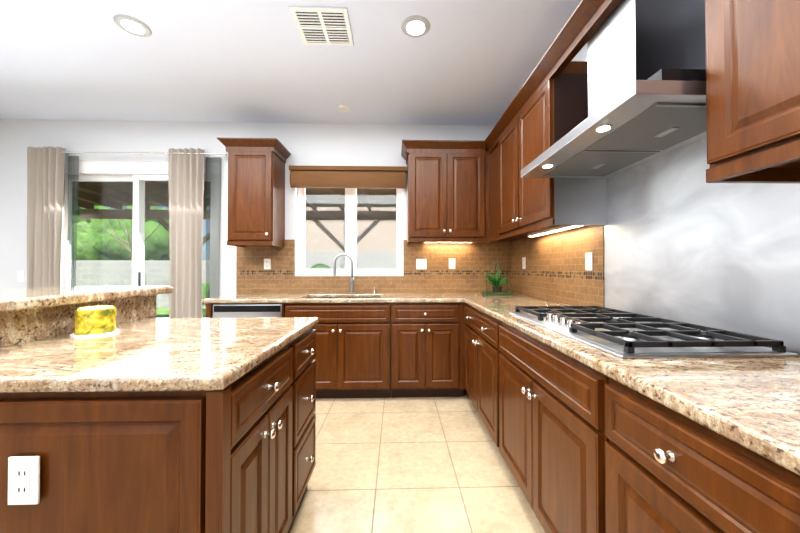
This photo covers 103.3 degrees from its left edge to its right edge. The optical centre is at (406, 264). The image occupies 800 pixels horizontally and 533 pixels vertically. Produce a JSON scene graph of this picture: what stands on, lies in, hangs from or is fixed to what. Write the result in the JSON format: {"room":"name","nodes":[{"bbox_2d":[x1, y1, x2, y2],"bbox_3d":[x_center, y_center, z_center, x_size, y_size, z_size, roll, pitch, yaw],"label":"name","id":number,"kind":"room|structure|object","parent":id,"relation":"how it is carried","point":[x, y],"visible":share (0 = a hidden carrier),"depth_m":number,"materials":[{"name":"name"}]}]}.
{"room":"kitchen","nodes":[
{"label":"kitchen","id":0,"kind":"room"},
{"bbox_2d":[0,119,510,296],"bbox_3d":[-1.607,-0.154,3.499,5.850,2.777,0.162,0,-1,-2],"label":"wall","id":1,"kind":"structure","parent":0,"point":[317,144],"depth_m":3.43,"materials":[{"name":"white paint"}]},
{"bbox_2d":[17,271,24,281],"bbox_3d":[-4.079,0.128,3.350,0.072,0.116,0.008,0,-1,-2],"label":"outlet","id":2,"kind":"object","parent":1,"relation":"attached to","point":[20,276],"visible":1,"depth_m":3.35,"materials":[{"name":"white plastic"}]},
{"bbox_2d":[27,146,226,317],"bbox_3d":[-2.921,-0.007,3.330,2.053,2.420,0.120,0,-1,-2],"label":"curtain","id":3,"kind":"object","parent":1,"relation":"attached to","point":[45,190],"visible":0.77,"depth_m":3.32,"materials":[{"name":"fabric"}]},
{"bbox_2d":[62,161,205,316],"bbox_3d":[-2.922,0.064,3.459,1.780,2.340,0.120,0,-1,-2],"label":"sliding glass door","id":4,"kind":"structure","parent":1,"relation":"in","point":[138,174],"depth_m":3.45,"materials":[{"name":"white plastic"}]},
{"bbox_2d":[217,138,290,246],"bbox_3d":[-1.534,-0.696,3.232,0.566,1.025,0.410,0,-1,-2],"label":"upper cabinet","id":5,"kind":"object","parent":1,"relation":"attached to","point":[256,191],"visible":1,"depth_m":3.09,"materials":[{"name":"brown wood"}]},
{"bbox_2d":[264,259,270,268],"bbox_3d":[-1.500,-0.001,3.415,0.072,0.116,0.008,0,-1,-2],"label":"electrical outlet","id":6,"kind":"object","parent":1,"relation":"attached to","point":[267,263],"visible":1,"depth_m":3.41,"materials":[{"name":"white plastic"}]},
{"bbox_2d":[289,165,406,188],"bbox_3d":[-0.622,-0.934,3.413,1.254,0.229,0.108,0,-1,-2],"label":"blind valance","id":7,"kind":"object","parent":1,"relation":"attached to","point":[392,177],"visible":1,"depth_m":3.37,"materials":[{"name":"brown wood"}]},
{"bbox_2d":[297,188,402,275],"bbox_3d":[-0.624,-0.447,3.558,1.180,1.155,0.070,0,-1,-2],"label":"window","id":8,"kind":"structure","parent":1,"relation":"in","point":[350,215],"depth_m":3.54,"materials":[{"name":"white plastic"}]},
{"bbox_2d":[416,259,426,268],"bbox_3d":[0.166,-0.001,3.464,0.115,0.116,0.008,0,-1,-2],"label":"electrical outlet","id":9,"kind":"object","parent":1,"relation":"attached to","point":[421,263],"visible":1,"depth_m":3.46,"materials":[{"name":"white plastic"}]},
{"bbox_2d":[401,140,489,243],"bbox_3d":[0.397,-0.713,3.289,0.891,0.990,0.410,0,-1,-2],"label":"upper cabinet","id":10,"kind":"object","parent":1,"relation":"attached to","point":[448,190],"visible":1,"depth_m":3.15,"materials":[{"name":"brown wood"}]},
{"bbox_2d":[424,242,471,242],"bbox_3d":[0.451,-0.244,3.402,0.520,0.023,0.060,0,-1,-2],"label":"under-cabinet light","id":11,"kind":"object","parent":10,"relation":"attached to","point":[424,242],"depth_m":3.40,"materials":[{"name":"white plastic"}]},
{"bbox_2d":[449,258,454,268],"bbox_3d":[0.503,-0.005,3.474,0.072,0.116,0.008,0,-1,-2],"label":"electrical outlet","id":12,"kind":"object","parent":1,"relation":"attached to","point":[451,263],"visible":1,"depth_m":3.47,"materials":[{"name":"white plastic"}]},
{"bbox_2d":[0,0,580,125],"bbox_3d":[-1.515,-1.620,0.349,5.850,0.080,6.500,0,-1,-2],"label":"ceiling","id":13,"kind":"structure","parent":0,"point":[468,62],"depth_m":2.43,"materials":[{"name":"white paint"}]},
{"bbox_2d":[113,14,151,36],"bbox_3d":[-1.787,-1.554,2.071,0.192,0.009,0.192,0,-1,-2],"label":"recessed light","id":14,"kind":"object","parent":13,"relation":"in","point":[131,25],"visible":1,"depth_m":2.06,"materials":[{"name":"grey"}]},
{"bbox_2d":[289,6,353,45],"bbox_3d":[-0.540,-1.550,2.078,0.350,0.016,0.320,0,-1,-2],"label":"ceiling vent","id":15,"kind":"object","parent":13,"relation":"in","point":[323,25],"visible":1,"depth_m":2.05,"materials":[{"name":"white plastic"}]},
{"bbox_2d":[336,104,348,112],"bbox_3d":[-0.626,-1.531,3.126,0.124,0.030,0.124,0,-1,-2],"label":"smoke detector","id":16,"kind":"object","parent":13,"relation":"attached to","point":[342,108],"visible":1,"depth_m":3.10,"materials":[{"name":"white plastic"}]},
{"bbox_2d":[401,15,429,37],"bbox_3d":[0.062,-1.554,2.078,0.192,0.009,0.192,0,-1,-2],"label":"recessed light","id":17,"kind":"object","parent":13,"relation":"in","point":[415,26],"visible":1,"depth_m":2.06,"materials":[{"name":"grey"}]},
{"bbox_2d":[289,389,544,532],"bbox_3d":[-1.515,1.227,0.315,5.850,0.060,6.500,0,-1,-2],"label":"floor","id":18,"kind":"structure","parent":0,"point":[414,465],"depth_m":1.83,"materials":[{"name":"tile"}]},
{"bbox_2d":[0,317,315,532],"bbox_3d":[-1.006,0.686,1.273,1.123,1.045,1.048,0,-1,-2],"label":"base cabinet","id":19,"kind":"object","parent":18,"relation":"on","point":[238,455],"visible":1,"depth_m":0.80,"materials":[{"name":"brown wood"}]},
{"bbox_2d":[8,456,39,504],"bbox_3d":[-0.938,0.530,0.775,0.072,0.116,0.008,0,-1,-2],"label":"outlet","id":20,"kind":"object","parent":19,"relation":"attached to","point":[23,480],"visible":1,"depth_m":0.77,"materials":[{"name":"white plastic"}]},
{"bbox_2d":[0,286,173,346],"bbox_3d":[-1.593,0.201,1.050,0.535,0.168,1.550,0,-1,-2],"label":"countertop","id":21,"kind":"structure","parent":19,"relation":"on","point":[27,315],"depth_m":1.28,"materials":[{"name":"stone"}]},
{"bbox_2d":[0,317,318,392],"bbox_3d":[-0.945,0.308,1.268,0.943,0.040,0.970,0,-1,-2],"label":"countertop","id":22,"kind":"structure","parent":19,"relation":"on","point":[183,354],"depth_m":0.99,"materials":[{"name":"stone"}]},
{"bbox_2d":[70,304,119,337],"bbox_3d":[-1.283,0.228,1.309,0.150,0.122,0.150,0,-1,-2],"label":"candle jar","id":23,"kind":"object","parent":22,"relation":"on","point":[94,321],"visible":1,"depth_m":1.26,"materials":[{"name":"yellow wax"}]},
{"bbox_2d":[206,303,285,317],"bbox_3d":[-1.430,0.791,3.096,0.671,0.880,0.628,0,-1,-2],"label":"dishwasher","id":24,"kind":"object","parent":18,"relation":"on","point":[214,310],"depth_m":2.79,"materials":[{"name":"silver metal"}]},
{"bbox_2d":[286,303,393,397],"bbox_3d":[-0.622,0.791,3.120,0.946,0.880,0.628,0,-1,-2],"label":"base cabinet","id":25,"kind":"object","parent":18,"relation":"on","point":[380,350],"depth_m":2.81,"materials":[{"name":"brown wood"}]},
{"bbox_2d":[394,303,464,397],"bbox_3d":[0.189,0.791,3.144,0.677,0.880,0.628,0,-1,-2],"label":"base cabinet","id":26,"kind":"object","parent":18,"relation":"on","point":[429,338],"depth_m":2.83,"materials":[{"name":"brown wood"}]},
{"bbox_2d":[464,303,495,443],"bbox_3d":[0.858,0.782,2.378,0.658,0.880,0.985,0,-1,-2],"label":"base cabinet","id":27,"kind":"object","parent":18,"relation":"on","point":[480,328],"depth_m":2.24,"materials":[{"name":"brown wood"}]},
{"bbox_2d":[202,293,461,303],"bbox_3d":[-0.661,0.330,3.120,2.280,0.040,0.636,0,-1,-2],"label":"countertop","id":28,"kind":"structure","parent":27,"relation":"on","point":[240,297],"depth_m":2.84,"materials":[{"name":"stone"}]},
{"bbox_2d":[333,253,354,293],"bbox_3d":[-0.655,0.098,3.317,0.238,0.430,0.116,0,-1,-2],"label":"faucet","id":29,"kind":"object","parent":28,"relation":"on","point":[351,278],"visible":1,"depth_m":3.33,"materials":[{"name":"silver metal"}]},
{"bbox_2d":[458,293,799,475],"bbox_3d":[0.889,0.309,1.290,0.661,0.040,4.386,0,-1,-2],"label":"countertop","id":30,"kind":"structure","parent":27,"relation":"on","point":[752,404],"depth_m":0.75,"materials":[{"name":"stone"}]},
{"bbox_2d":[482,261,512,294],"bbox_3d":[0.941,0.138,3.238,0.301,0.348,0.292,0,-1,-2],"label":"potted plant","id":31,"kind":"object","parent":30,"relation":"on","point":[496,282],"visible":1,"depth_m":3.19,"materials":[{"name":"green plant"}]},
{"bbox_2d":[509,306,798,357],"bbox_3d":[0.911,0.265,1.436,0.555,0.050,0.955,0,-1,-2],"label":"cooktop","id":32,"kind":"object","parent":30,"relation":"in","point":[618,333],"visible":1,"depth_m":1.13,"materials":[{"name":"silver metal"}]},
{"bbox_2d":[496,319,591,532],"bbox_3d":[0.887,0.771,1.411,0.658,0.880,0.950,0,-1,-2],"label":"base cabinet","id":33,"kind":"object","parent":18,"relation":"on","point":[583,448],"depth_m":1.27,"materials":[{"name":"brown wood"}]},
{"bbox_2d":[592,369,799,532],"bbox_3d":[0.914,0.759,0.472,0.658,0.880,0.930,0,-1,-2],"label":"base cabinet","id":34,"kind":"object","parent":18,"relation":"on","point":[656,469],"depth_m":0.69,"materials":[{"name":"brown wood"}]},
{"bbox_2d":[511,43,799,355],"bbox_3d":[1.330,-0.191,0.341,0.162,2.777,6.350,0,-1,-2],"label":"wall","id":35,"kind":"structure","parent":0,"point":[677,237],"depth_m":1.39,"materials":[{"name":"white paint"}]},
{"bbox_2d":[485,132,527,241],"bbox_3d":[1.002,-0.728,3.195,0.348,0.938,0.634,0,-1,-2],"label":"upper cabinet","id":36,"kind":"object","parent":35,"relation":"attached to","point":[491,147],"depth_m":3.06,"materials":[{"name":"brown wood"}]},
{"bbox_2d":[522,257,525,268],"bbox_3d":[1.163,-0.010,3.130,0.008,0.116,0.072,0,-1,-2],"label":"outlet","id":37,"kind":"object","parent":35,"relation":"attached to","point":[523,262],"visible":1,"depth_m":3.12,"materials":[{"name":"white plastic"}]},
{"bbox_2d":[497,60,606,235],"bbox_3d":[1.025,-0.737,2.390,0.348,0.938,0.976,0,-1,-2],"label":"upper cabinet","id":38,"kind":"object","parent":35,"relation":"attached to","point":[556,102],"depth_m":1.98,"materials":[{"name":"brown wood"}]},
{"bbox_2d":[528,225,579,236],"bbox_3d":[1.111,-0.256,2.391,0.060,0.023,0.800,0,-1,-2],"label":"under-cabinet light","id":39,"kind":"object","parent":38,"relation":"attached to","point":[552,230],"depth_m":2.37,"materials":[{"name":"white plastic"}]},
{"bbox_2d":[585,252,592,269],"bbox_3d":[1.194,-0.017,2.070,0.008,0.116,0.072,0,-1,-2],"label":"outlet","id":40,"kind":"object","parent":35,"relation":"attached to","point":[588,261],"visible":1,"depth_m":2.06,"materials":[{"name":"white plastic"}]},
{"bbox_2d":[521,0,706,177],"bbox_3d":[0.959,-1.038,1.445,0.529,1.054,0.910,0,-1,-2],"label":"range hood","id":41,"kind":"object","parent":35,"relation":"attached to","point":[646,80],"visible":0.94,"depth_m":1.29,"materials":[{"name":"silver metal"}]},
{"bbox_2d":[705,0,799,175],"bbox_3d":[1.082,-0.760,0.465,0.348,0.938,1.000,0,-1,-2],"label":"upper cabinet","id":42,"kind":"object","parent":35,"relation":"attached to","point":[753,88],"depth_m":0.83,"materials":[{"name":"brown wood"}]},
{"label":"outside","id":43,"kind":"structure","parent":0,"visible":0},
{"bbox_2d":[152,308,205,317],"bbox_3d":[-5.545,1.650,21.578,50.000,0.100,36.250,0,-1,-2],"label":"ground","id":44,"kind":"structure","parent":43,"point":[163,314],"depth_m":9.32,"materials":[{"name":"green plant"}]},
{"bbox_2d":[158,219,205,244],"bbox_3d":[-4.716,0.199,6.987,1.491,2.455,0.100,0,-1,-2],"label":"patio post","id":45,"kind":"object","parent":44,"relation":"on","point":[204,240],"depth_m":6.96,"materials":[{"name":"brown"}]},
{"bbox_2d":[76,206,391,305],"bbox_3d":[-8.595,-0.832,10.853,21.066,4.625,6.223,0,-1,25],"label":"trees","id":46,"kind":"object","parent":44,"relation":"on","point":[125,253],"depth_m":12.50,"materials":[{"name":"green plant"}]},
{"bbox_2d":[76,252,395,307],"bbox_3d":[-5.226,0.526,10.720,50.000,1.890,0.400,0,-1,-2],"label":"wall","id":47,"kind":"structure","parent":44,"relation":"on","point":[126,276],"depth_m":10.61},
{"bbox_2d":[313,220,379,266],"bbox_3d":[-1.338,0.200,7.086,1.491,2.455,0.100,0,-1,-2],"label":"patio post","id":48,"kind":"object","parent":44,"relation":"on","point":[362,235],"depth_m":7.06,"materials":[{"name":"brown"}]},
{"bbox_2d":[78,181,395,219],"bbox_3d":[-1.820,-1.340,5.469,10.600,0.656,3.832,0,-1,-2],"label":"pergola","id":49,"kind":"structure","parent":48,"relation":"on","point":[155,192],"depth_m":6.68,"materials":[{"name":"brown"}]},
{"bbox_2d":[305,207,395,251],"bbox_3d":[3.800,-1.262,18.510,20.500,5.650,7.800,0,-1,-2],"label":"wall","id":50,"kind":"structure","parent":44,"relation":"on","point":[333,228],"depth_m":14.83,"materials":[{"name":"beige paint"}]}
]}

